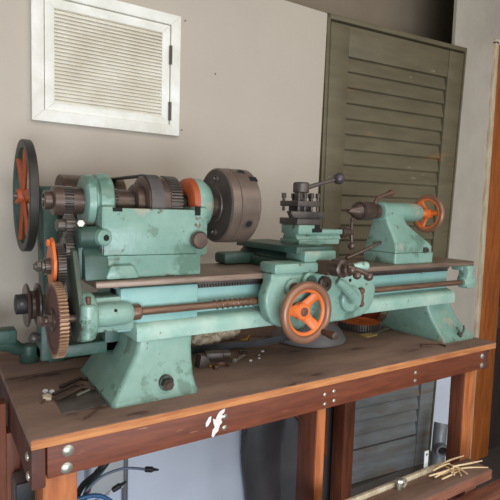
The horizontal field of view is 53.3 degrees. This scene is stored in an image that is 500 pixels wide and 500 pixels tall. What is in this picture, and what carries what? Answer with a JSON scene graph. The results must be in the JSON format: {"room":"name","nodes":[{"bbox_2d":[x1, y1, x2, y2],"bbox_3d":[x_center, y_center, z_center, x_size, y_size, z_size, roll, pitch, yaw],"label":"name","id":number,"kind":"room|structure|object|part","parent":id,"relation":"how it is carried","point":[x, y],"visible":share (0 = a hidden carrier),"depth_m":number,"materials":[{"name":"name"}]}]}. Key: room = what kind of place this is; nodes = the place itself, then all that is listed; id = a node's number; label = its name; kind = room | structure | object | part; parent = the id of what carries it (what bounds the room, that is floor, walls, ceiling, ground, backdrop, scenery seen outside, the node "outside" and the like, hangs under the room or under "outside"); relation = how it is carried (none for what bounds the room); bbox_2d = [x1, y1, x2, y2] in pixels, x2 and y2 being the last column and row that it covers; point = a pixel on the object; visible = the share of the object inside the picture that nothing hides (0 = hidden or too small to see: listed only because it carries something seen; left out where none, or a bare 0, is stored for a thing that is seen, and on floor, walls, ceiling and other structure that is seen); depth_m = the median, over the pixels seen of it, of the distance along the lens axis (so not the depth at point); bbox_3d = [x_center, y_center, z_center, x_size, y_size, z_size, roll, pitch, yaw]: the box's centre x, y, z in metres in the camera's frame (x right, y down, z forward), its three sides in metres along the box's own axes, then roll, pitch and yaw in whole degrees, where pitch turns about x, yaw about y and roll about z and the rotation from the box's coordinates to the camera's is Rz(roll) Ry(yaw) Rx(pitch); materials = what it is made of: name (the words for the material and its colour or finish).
{"room":"metal workshop","nodes":[
{"label":"metal workshop","id":0,"kind":"room"},
{"bbox_2d":[0,0,326,499],"bbox_3d":[-1.647,0.227,1.290,4.618,2.635,0.140,-1,6,-33],"label":"wall","id":1,"kind":"structure","parent":0,"point":[260,114],"depth_m":2.09,"materials":[{"name":"paint"}]},
{"bbox_2d":[85,460,123,493],"bbox_3d":[-0.560,0.791,1.920,0.133,0.270,0.078,-1,6,-33],"label":"switch box","id":2,"kind":"object","parent":1,"relation":"attached to","point":[106,483],"visible":0.22,"depth_m":1.90,"materials":[{"name":"grey plastic"}]},
{"bbox_2d":[30,0,180,136],"bbox_3d":[-0.518,-0.681,1.843,0.546,0.462,0.058,-1,6,-33],"label":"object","id":3,"kind":"structure","parent":1,"relation":"in","point":[106,64],"depth_m":1.82,"materials":[{"name":"white wood"}]},
{"bbox_2d":[122,459,127,499],"bbox_3d":[-0.500,0.872,1.994,0.024,1.300,0.024,-1,6,-33],"label":"conduit pipe","id":4,"kind":"object","parent":1,"relation":"attached to","point":[125,478],"visible":0.12,"depth_m":1.99,"materials":[{"name":"grey metal"}]},
{"bbox_2d":[242,406,333,499],"bbox_3d":[0.247,1.039,2.447,0.660,0.930,0.085,-1,6,-33],"label":"plastic sheet","id":5,"kind":"object","parent":1,"relation":"hanging from","point":[269,450],"visible":0.38,"depth_m":2.34,"materials":[{"name":"grey plastic"}]},
{"bbox_2d":[351,451,430,496],"bbox_3d":[0.674,1.379,2.908,1.058,0.205,0.220,-1,6,-33],"label":"trim","id":6,"kind":"structure","parent":1,"relation":"attached to","point":[357,488],"depth_m":2.81,"materials":[{"name":"wood"}]},
{"bbox_2d":[318,13,466,483],"bbox_3d":[0.747,0.173,2.739,0.971,2.639,0.070,-1,5,-28],"label":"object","id":7,"kind":"structure","parent":1,"relation":"in","point":[392,108],"depth_m":2.68,"materials":[{"name":"green paint"}]},
{"bbox_2d":[286,0,453,43],"bbox_3d":[-0.633,-0.383,2.539,7.700,3.700,0.100,-1,6,-33],"label":"wall","id":8,"kind":"structure","parent":0,"point":[431,19],"depth_m":3.44,"materials":[{"name":"beige paint"}]},
{"bbox_2d":[430,0,499,460],"bbox_3d":[2.005,-0.393,3.574,1.945,3.700,0.020,-1,6,-33],"label":"wall","id":9,"kind":"structure","parent":0,"point":[476,23],"depth_m":3.15,"materials":[{"name":"paint"}]},
{"bbox_2d":[470,39,499,460],"bbox_3d":[1.964,0.044,3.646,1.155,2.815,0.150,-1,6,-33],"label":"trim","id":10,"kind":"structure","parent":9,"relation":"attached to","point":[488,277],"depth_m":3.33,"materials":[{"name":"orange wood"}]},
{"bbox_2d":[488,292,499,449],"bbox_3d":[2.204,0.054,3.787,1.198,2.785,0.035,-1,6,-33],"label":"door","id":11,"kind":"structure","parent":9,"relation":"in","point":[494,433],"depth_m":3.61,"materials":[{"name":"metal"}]},
{"bbox_2d":[476,445,499,488],"bbox_3d":[0.654,1.701,0.897,8.000,0.100,7.500,-1,6,-33],"label":"floor","id":12,"kind":"structure","parent":0,"point":[492,461],"depth_m":3.42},
{"bbox_2d":[0,398,19,499],"bbox_3d":[-0.774,0.987,1.329,0.296,1.165,0.050,-1,6,-33],"label":"wooden panel","id":13,"kind":"object","parent":12,"relation":"on","point":[9,456],"visible":0.62,"depth_m":1.33,"materials":[{"name":"red wood"}]},
{"bbox_2d":[11,470,34,499],"bbox_3d":[-0.590,1.078,1.357,0.092,0.990,0.098,-1,6,-33],"label":"box","id":14,"kind":"object","parent":12,"relation":"on","point":[20,487],"visible":0.45,"depth_m":1.27,"materials":[{"name":"metal"}]},
{"bbox_2d":[0,313,495,499],"bbox_3d":[0.045,0.947,1.850,1.706,1.205,0.717,-1,6,-33],"label":"workbench","id":15,"kind":"object","parent":12,"relation":"on","point":[287,381],"depth_m":1.48,"materials":[{"name":"red wood"}]},
{"bbox_3d":[-0.761,0.954,1.657,0.074,1.178,0.109,-1,6,-33],"label":"leg","id":16,"kind":"part","parent":15,"relation":"part of","materials":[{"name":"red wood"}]},
{"bbox_2d":[42,393,51,400],"bbox_3d":[-0.517,0.375,1.268,0.023,0.010,0.038,-1,6,-33],"label":"scrap","id":17,"kind":"object","parent":15,"relation":"on","point":[47,396],"visible":1,"depth_m":1.26,"materials":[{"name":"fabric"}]},
{"bbox_3d":[-0.469,1.000,1.205,0.074,1.178,0.110,-1,6,-33],"label":"leg","id":18,"kind":"part","parent":15,"relation":"part of","materials":[{"name":"orange wood"}]},
{"bbox_2d":[52,383,83,395],"bbox_3d":[-0.482,0.371,1.326,0.029,0.008,0.089,4,5,25],"label":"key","id":19,"kind":"object","parent":15,"relation":"on","point":[74,384],"visible":0.84,"depth_m":1.33,"materials":[{"name":"metal"}]},
{"bbox_2d":[59,376,87,388],"bbox_3d":[-0.486,0.366,1.377,0.030,0.010,0.088,4,5,22],"label":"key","id":20,"kind":"object","parent":15,"relation":"on","point":[78,378],"visible":1,"depth_m":1.38,"materials":[{"name":"metal"}]},
{"bbox_2d":[53,390,108,413],"bbox_3d":[-0.424,0.382,1.262,0.120,0.002,0.115,-1,6,-33],"label":"metal plate","id":21,"kind":"object","parent":15,"relation":"on","point":[91,399],"visible":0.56,"depth_m":1.25,"materials":[{"name":"grey metal"}]},
{"bbox_2d":[56,385,95,400],"bbox_3d":[-0.449,0.371,1.289,0.044,0.011,0.103,4,5,22],"label":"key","id":22,"kind":"object","parent":21,"relation":"on","point":[82,387],"visible":1,"depth_m":1.30,"materials":[{"name":"metal"}]},
{"bbox_2d":[76,389,90,395],"bbox_3d":[-0.433,0.372,1.307,0.007,0.007,0.054,4,5,26],"label":"rod","id":23,"kind":"object","parent":21,"relation":"on","point":[87,390],"visible":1,"depth_m":1.30,"materials":[{"name":"silver metal"}]},
{"bbox_2d":[77,464,107,496],"bbox_3d":[-0.504,0.715,1.592,0.216,0.525,0.056,1,5,-9],"label":"cable","id":24,"kind":"object","parent":15,"relation":"hanging from","point":[97,472],"visible":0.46,"depth_m":1.57,"materials":[{"name":"black rubber"}]},
{"bbox_2d":[83,405,102,419],"bbox_3d":[-0.374,0.387,1.186,0.008,0.008,0.076,3,5,14],"label":"nail","id":25,"kind":"object","parent":15,"relation":"on","point":[100,406],"visible":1,"depth_m":1.19,"materials":[{"name":"metal"}]},
{"bbox_2d":[77,493,111,499],"bbox_3d":[-0.485,0.765,1.498,0.177,0.066,0.014,-1,6,-33],"label":"cable","id":26,"kind":"object","parent":15,"relation":"hanging from","point":[92,495],"visible":0.93,"depth_m":1.50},
{"bbox_2d":[83,463,109,493],"bbox_3d":[-0.475,0.714,1.604,0.206,0.523,0.028,0,5,-24],"label":"cable","id":27,"kind":"object","parent":15,"relation":"hanging from","point":[109,463],"visible":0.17,"depth_m":1.59,"materials":[{"name":"black rubber"}]},
{"bbox_2d":[95,481,126,499],"bbox_3d":[-0.472,0.772,1.555,0.179,0.060,0.019,-1,6,-33],"label":"cable","id":28,"kind":"object","parent":15,"relation":"hanging from","point":[118,486],"visible":0.76,"depth_m":1.58,"materials":[{"name":"black rubber"}]},
{"bbox_2d":[83,466,158,494],"bbox_3d":[-0.420,0.757,1.564,0.283,0.147,0.019,-1,6,-33],"label":"cable","id":29,"kind":"object","parent":15,"relation":"hanging from","point":[150,469],"visible":0.96,"depth_m":1.56,"materials":[{"name":"rubber"}]},
{"bbox_2d":[194,353,212,368],"bbox_3d":[-0.144,0.346,1.561,0.049,0.042,0.042,-1,6,-33],"label":"block","id":30,"kind":"object","parent":15,"relation":"on","point":[201,361],"visible":1,"depth_m":1.55,"materials":[{"name":"metal"}]},
{"bbox_2d":[191,329,239,345],"bbox_3d":[-0.136,0.301,1.838,0.098,0.082,0.253,5,6,36],"label":"cotton waste","id":31,"kind":"object","parent":15,"relation":"on","point":[209,338],"visible":0.52,"depth_m":1.78,"materials":[{"name":"white fabric"}]},
{"bbox_2d":[205,350,230,360],"bbox_3d":[-0.106,0.347,1.640,0.082,0.026,0.036,0,5,-15],"label":"block","id":32,"kind":"object","parent":15,"relation":"on","point":[214,355],"visible":0.91,"depth_m":1.62,"materials":[{"name":"grey metal"}]},
{"bbox_2d":[213,361,229,369],"bbox_3d":[-0.091,0.361,1.563,0.061,0.013,0.039,-1,6,-33],"label":"clip","id":33,"kind":"object","parent":15,"relation":"on","point":[216,365],"visible":1,"depth_m":1.57,"materials":[{"name":"metal"}]},
{"bbox_2d":[0,139,475,407],"bbox_3d":[0.057,0.020,1.631,1.880,0.689,0.729,0,5,-20],"label":"lathe","id":34,"kind":"object","parent":15,"relation":"on","point":[141,247],"visible":1,"depth_m":1.40,"materials":[{"name":"metal"}]},
{"bbox_3d":[-0.488,0.037,1.214,0.016,0.134,0.097,-1,6,-33],"label":"quadrant plate","id":35,"kind":"part","parent":34,"relation":"part of","materials":[{"name":"orange paint"}]},
{"bbox_3d":[-0.436,0.095,1.224,0.012,0.239,0.184,-1,6,-33],"label":"banjo arm","id":36,"kind":"part","parent":34,"relation":"part of","materials":[{"name":"green paint"}]},
{"bbox_3d":[-0.138,-0.027,1.344,0.048,0.048,0.026,-1,6,-33],"label":"knob","id":37,"kind":"part","parent":34,"relation":"part of","materials":[{"name":"metal"}]},
{"bbox_2d":[237,170,245,174],"bbox_3d":[-0.027,-0.226,1.466,0.028,0.021,0.029,-1,6,-33],"label":"socket","id":38,"kind":"object","parent":34,"relation":"attached to","point":[239,172],"depth_m":1.46,"materials":[{"name":"metal"}]},
{"bbox_2d":[244,219,252,227],"bbox_3d":[-0.006,-0.077,1.438,0.028,0.029,0.021,-1,6,-33],"label":"socket","id":39,"kind":"object","parent":34,"relation":"attached to","point":[248,223],"depth_m":1.43,"materials":[{"name":"metal"}]},
{"bbox_3d":[0.168,-0.141,1.659,0.098,0.112,0.098,-1,6,-33],"label":"tool post","id":40,"kind":"part","parent":34,"relation":"part of","materials":[{"name":"metal"}]},
{"bbox_3d":[0.215,-0.219,1.682,0.162,0.056,0.054,-1,6,-33],"label":"clamp handle","id":41,"kind":"part","parent":34,"relation":"part of","materials":[{"name":"metal"}]},
{"bbox_3d":[0.228,0.241,1.432,0.028,0.028,0.060,-1,6,-33],"label":"crank handle","id":42,"kind":"part","parent":34,"relation":"part of","materials":[{"name":"metal"}]},
{"bbox_3d":[0.305,-0.246,1.711,0.041,0.041,0.041,-1,6,-33],"label":"ball knob","id":43,"kind":"part","parent":34,"relation":"part of","materials":[{"name":"plastic"}]},
{"bbox_3d":[0.307,0.141,1.540,0.146,0.120,0.062,-1,6,-33],"label":"half nut lever","id":44,"kind":"part","parent":34,"relation":"part of","materials":[{"name":"green paint"}]},
{"bbox_3d":[0.311,0.061,1.412,0.083,0.054,0.044,-1,6,-33],"label":"crank handle","id":45,"kind":"part","parent":34,"relation":"part of","materials":[{"name":"metal"}]},
{"bbox_3d":[0.418,0.001,1.823,0.159,0.070,0.016,-1,5,-25],"label":"clamp lever","id":46,"kind":"part","parent":34,"relation":"part of","materials":[{"name":"metal"}]},
{"bbox_3d":[0.500,-0.185,1.864,0.089,0.085,0.024,0,5,-24],"label":"lock lever","id":47,"kind":"part","parent":34,"relation":"part of","materials":[{"name":"metal"}]},
{"bbox_2d":[232,354,244,362],"bbox_3d":[-0.035,0.355,1.642,0.016,0.014,0.081,4,5,23],"label":"screw","id":48,"kind":"object","parent":15,"relation":"on","point":[234,360],"visible":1,"depth_m":1.63,"materials":[{"name":"grey metal"}]},
{"bbox_2d":[191,335,290,353],"bbox_3d":[-0.046,0.321,1.741,0.478,0.066,0.071,0,5,-14],"label":"strap","id":49,"kind":"object","parent":15,"relation":"on","point":[261,342],"visible":0.6,"depth_m":1.77,"materials":[{"name":"metal"}]},
{"bbox_2d":[272,322,345,347],"bbox_3d":[0.230,0.300,1.937,0.284,0.090,0.284,-1,6,-33],"label":"disc","id":50,"kind":"object","parent":15,"relation":"on","point":[322,341],"visible":0.32,"depth_m":1.83,"materials":[{"name":"grey metal"}]},
{"bbox_3d":[0.182,0.985,1.612,0.039,1.178,0.090,-1,6,-33],"label":"leg","id":51,"kind":"part","parent":15,"relation":"part of","materials":[{"name":"red wood"}]},
{"bbox_3d":[0.460,0.922,2.461,0.070,1.178,0.079,-1,6,-33],"label":"leg","id":52,"kind":"part","parent":15,"relation":"part of","materials":[{"name":"red wood"}]},
{"bbox_2d":[338,317,380,332],"bbox_3d":[0.471,0.320,2.144,0.180,0.030,0.180,-1,6,-33],"label":"gear","id":53,"kind":"object","parent":15,"relation":"on","point":[356,324],"visible":0.92,"depth_m":2.09,"materials":[{"name":"metal"}]},
{"bbox_2d":[360,332,377,337],"bbox_3d":[0.483,0.344,2.021,0.075,0.003,0.050,-1,6,-33],"label":"paper scrap","id":54,"kind":"object","parent":15,"relation":"on","point":[369,334],"visible":1,"depth_m":2.02,"materials":[{"name":"yellow paper"}]},
{"bbox_2d":[359,312,380,318],"bbox_3d":[0.564,0.270,2.364,0.216,0.098,0.216,-1,6,-33],"label":"flange","id":55,"kind":"object","parent":15,"relation":"on","point":[375,315],"visible":0.25,"depth_m":2.32,"materials":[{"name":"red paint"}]},
{"bbox_3d":[0.547,0.338,2.086,0.022,0.002,0.147,6,6,39],"label":"steel strip","id":56,"kind":"part","parent":15,"relation":"part of","materials":[{"name":"grey metal"}]},
{"bbox_2d":[421,343,446,346],"bbox_3d":[0.690,0.359,1.889,0.100,0.007,0.037,1,5,-3],"label":"wire","id":57,"kind":"object","parent":15,"relation":"on","point":[422,343],"visible":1,"depth_m":1.90,"materials":[{"name":"metal"}]},
{"bbox_3d":[0.831,0.971,2.013,0.072,1.178,0.062,-1,6,-33],"label":"leg","id":58,"kind":"part","parent":15,"relation":"part of","materials":[{"name":"red wood"}]},
{"bbox_2d":[345,458,499,499],"bbox_3d":[0.446,1.171,1.432,1.350,0.854,0.313,-1,6,-33],"label":"bench","id":59,"kind":"object","parent":12,"relation":"on","point":[420,486],"visible":0.88,"depth_m":1.60,"materials":[{"name":"brown wood"}]},
{"bbox_2d":[395,477,406,489],"bbox_3d":[0.475,0.730,1.559,0.048,0.037,0.026,-1,6,-33],"label":"shackle","id":60,"kind":"object","parent":59,"relation":"on","point":[398,480],"visible":1,"depth_m":1.55,"materials":[{"name":"silver metal"}]},
{"bbox_2d":[423,450,428,468],"bbox_3d":[0.589,0.720,1.668,0.020,0.100,0.004,-1,6,-33],"label":"strap","id":61,"kind":"object","parent":59,"relation":"attached to","point":[426,453],"visible":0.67,"depth_m":1.66,"materials":[{"name":"metal"}]},
{"bbox_2d":[432,463,449,470],"bbox_3d":[0.635,0.719,1.656,0.090,0.008,0.006,-2,6,-34],"label":"dry stalk","id":62,"kind":"object","parent":59,"relation":"on","point":[442,465],"visible":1,"depth_m":1.65,"materials":[{"name":"plant"}]},
{"bbox_2d":[428,467,454,476],"bbox_3d":[0.631,0.727,1.634,0.121,0.008,0.010,-1,5,-29],"label":"dry stalk","id":63,"kind":"object","parent":59,"relation":"on","point":[443,471],"visible":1,"depth_m":1.62,"materials":[{"name":"plant"}]},
{"bbox_2d":[441,471,457,479],"bbox_3d":[0.663,0.740,1.641,0.100,0.008,0.008,-2,6,-35],"label":"dry stalk","id":64,"kind":"object","parent":59,"relation":"on","point":[451,474],"visible":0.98,"depth_m":1.63,"materials":[{"name":"plant"}]},
{"bbox_2d":[439,455,463,465],"bbox_3d":[0.685,0.717,1.699,0.140,0.008,0.010,-2,6,-34],"label":"dry stalk","id":65,"kind":"object","parent":59,"relation":"on","point":[462,455],"visible":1,"depth_m":1.70,"materials":[{"name":"plant"}]},
{"bbox_2d":[452,460,481,466],"bbox_3d":[0.735,0.720,1.680,0.128,0.008,0.009,0,5,-20],"label":"dry stalk","id":66,"kind":"object","parent":59,"relation":"on","point":[479,460],"visible":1,"depth_m":1.67,"materials":[{"name":"plant"}]},
{"bbox_2d":[449,466,487,470],"bbox_3d":[0.739,0.738,1.687,0.146,0.008,0.010,1,5,-11],"label":"dry stalk","id":67,"kind":"object","parent":59,"relation":"on","point":[470,466],"visible":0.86,"depth_m":1.69,"materials":[{"name":"plant"}]},
{"bbox_2d":[430,422,447,465],"bbox_3d":[1.034,1.228,2.754,0.092,0.557,0.147,3,5,13],"label":"drain pipe","id":68,"kind":"object","parent":12,"relation":"on","point":[438,451],"visible":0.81,"depth_m":2.72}
]}

